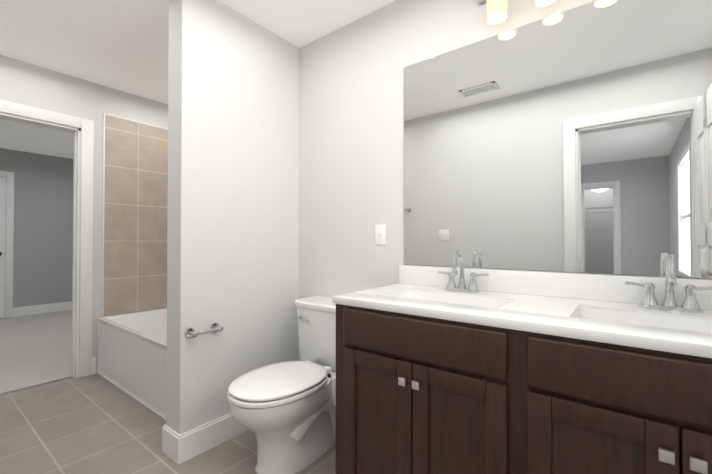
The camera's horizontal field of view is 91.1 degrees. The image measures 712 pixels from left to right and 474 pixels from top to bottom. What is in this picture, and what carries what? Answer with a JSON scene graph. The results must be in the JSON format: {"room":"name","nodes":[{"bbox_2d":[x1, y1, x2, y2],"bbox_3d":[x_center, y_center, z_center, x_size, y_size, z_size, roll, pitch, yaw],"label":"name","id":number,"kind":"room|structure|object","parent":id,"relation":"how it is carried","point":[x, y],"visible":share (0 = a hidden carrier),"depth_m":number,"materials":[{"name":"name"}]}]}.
{"room":"bathroom","nodes":[
{"label":"bathroom","id":0,"kind":"room"},
{"bbox_2d":[0,310,71,392],"bbox_3d":[-3.720,1.183,3.884,3.500,0.064,4.700,-1,-1,38],"label":"floor","id":1,"kind":"structure","parent":0,"point":[35,349],"depth_m":3.56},
{"bbox_2d":[0,148,73,316],"bbox_3d":[-5.150,-0.052,5.008,0.120,2.440,4.940,-1,-1,38],"label":"wall","id":2,"kind":"structure","parent":0,"point":[43,232],"depth_m":5.34,"materials":[{"name":"grey paint"}]},
{"bbox_2d":[0,177,5,317],"bbox_3d":[-5.262,0.148,4.671,0.105,2.008,0.815,-1,-1,38],"label":"bedroom door","id":3,"kind":"structure","parent":2,"relation":"in","point":[2,234],"depth_m":4.98,"materials":[{"name":"white paint"}]},
{"bbox_2d":[0,171,14,317],"bbox_3d":[-5.300,0.107,4.701,0.018,2.115,0.995,-1,-1,38],"label":"door frame","id":4,"kind":"structure","parent":2,"relation":"attached to","point":[9,243],"depth_m":5.05,"materials":[{"name":"white paint"}]},
{"bbox_2d":[13,301,71,316],"bbox_3d":[-4.336,1.110,5.935,0.014,0.138,2.175,-1,-1,38],"label":"baseboard","id":5,"kind":"structure","parent":2,"relation":"attached to","point":[38,309],"depth_m":5.32,"materials":[{"name":"white paint"}]},
{"bbox_2d":[0,55,167,372],"bbox_3d":[-2.363,-0.078,2.809,0.120,2.440,1.960,-1,-1,38],"label":"wall","id":6,"kind":"structure","parent":0,"point":[27,84],"depth_m":2.92,"materials":[{"name":"white paint"}]},
{"bbox_2d":[0,376,72,394],"bbox_3d":[-2.543,1.135,2.555,0.020,0.008,0.764,-1,-1,38],"label":"trim","id":7,"kind":"structure","parent":6,"relation":"attached to","point":[35,385],"depth_m":2.66,"materials":[{"name":"white"}]},
{"bbox_2d":[0,100,93,377],"bbox_3d":[-2.547,0.082,2.570,0.156,2.115,0.970,-1,-1,38],"label":"door frame","id":8,"kind":"structure","parent":6,"relation":"attached to","point":[82,266],"depth_m":2.85,"materials":[{"name":"white paint"}]},
{"bbox_2d":[0,373,335,473],"bbox_3d":[-0.711,1.157,1.559,4.105,0.060,1.890,-1,-1,38],"label":"floor","id":9,"kind":"structure","parent":0,"point":[96,423],"depth_m":1.95,"materials":[{"name":"grey tile"}]},
{"bbox_2d":[97,308,166,419],"bbox_3d":[-1.317,0.908,2.743,1.592,0.467,0.756,-1,-1,38],"label":"bathtub","id":10,"kind":"object","parent":9,"relation":"on","point":[131,354],"visible":0.21,"depth_m":2.58,"materials":[{"name":"white ceramic"}]},
{"bbox_2d":[227,296,335,473],"bbox_3d":[-0.303,0.753,1.834,0.456,0.755,0.762,-1,-1,38],"label":"toilet","id":11,"kind":"object","parent":9,"relation":"on","point":[285,412],"visible":0.9,"depth_m":1.69,"materials":[{"name":"white ceramic"}]},
{"bbox_2d":[332,287,711,473],"bbox_3d":[0.655,0.698,1.193,1.479,0.850,0.594,-1,-1,38],"label":"bathroom vanity","id":12,"kind":"object","parent":9,"relation":"on","point":[453,369],"depth_m":1.04,"materials":[{"name":"brown"}]},
{"bbox_2d":[332,291,711,350],"bbox_3d":[0.535,0.256,1.049,1.495,0.030,0.144,-1,-1,38],"label":"countertop","id":13,"kind":"structure","parent":12,"relation":"on","point":[606,328],"depth_m":1.02,"materials":[{"name":"white stone"}]},
{"bbox_2d":[0,0,395,158],"bbox_3d":[-3.102,-1.355,1.360,7.845,0.080,8.220,-1,-1,38],"label":"ceiling","id":14,"kind":"structure","parent":0,"point":[121,45],"depth_m":2.25,"materials":[{"name":"white paint"}]},
{"bbox_2d":[166,0,298,434],"bbox_3d":[-0.667,-0.086,2.165,0.150,2.440,0.900,-1,-1,38],"label":"wall","id":15,"kind":"structure","parent":0,"point":[233,189],"depth_m":1.96,"materials":[{"name":"white paint"}]},
{"bbox_2d":[184,322,223,337],"bbox_3d":[-0.784,0.490,1.825,0.071,0.051,0.192,-1,-1,38],"label":"rail","id":16,"kind":"object","parent":15,"relation":"attached to","point":[189,332],"visible":1,"depth_m":1.79,"materials":[{"name":"silver metal"}]},
{"bbox_2d":[174,413,248,464],"bbox_3d":[-0.637,1.064,2.056,0.014,0.138,0.814,-1,-1,38],"label":"baseboard","id":17,"kind":"structure","parent":15,"relation":"attached to","point":[177,448],"depth_m":1.84,"materials":[{"name":"white paint"}]},
{"bbox_2d":[298,0,711,360],"bbox_3d":[0.599,-0.091,1.696,2.425,2.440,0.130,-1,-1,38],"label":"wall","id":18,"kind":"structure","parent":0,"point":[577,139],"depth_m":1.56,"materials":[{"name":"white paint"}]},
{"bbox_2d":[375,224,385,244],"bbox_3d":[0.135,-0.013,1.975,0.070,0.115,0.016,-1,-1,38],"label":"light switch","id":19,"kind":"object","parent":18,"relation":"attached to","point":[380,234],"visible":1,"depth_m":1.98,"materials":[{"name":"white plastic"}]},
{"bbox_2d":[477,0,555,24],"bbox_3d":[0.776,-1.069,1.418,0.600,0.240,0.127,-1,-1,38],"label":"sconce","id":20,"kind":"object","parent":18,"relation":"attached to","point":[497,10],"visible":1,"depth_m":1.49,"materials":[{"name":"white glass"}]},
{"bbox_2d":[400,265,711,310],"bbox_3d":[0.829,0.196,1.429,1.495,0.100,0.020,-1,-1,38],"label":"backsplash","id":21,"kind":"structure","parent":0,"relation":"attached to","point":[686,294],"depth_m":1.39,"materials":[{"name":"white stone"}]},
{"bbox_3d":[-1.034,-0.075,3.095,1.870,2.440,0.120,-1,-1,38],"label":"wall","id":22,"kind":"structure","parent":0,"visible":0},
{"bbox_2d":[102,113,167,315],"bbox_3d":[-1.306,-0.197,2.771,1.600,1.728,0.727,-1,-1,38],"label":"tiled wall","id":23,"kind":"structure","parent":22,"relation":"attached to","point":[134,215],"depth_m":3.15,"materials":[{"name":"beige tile"}]}
]}

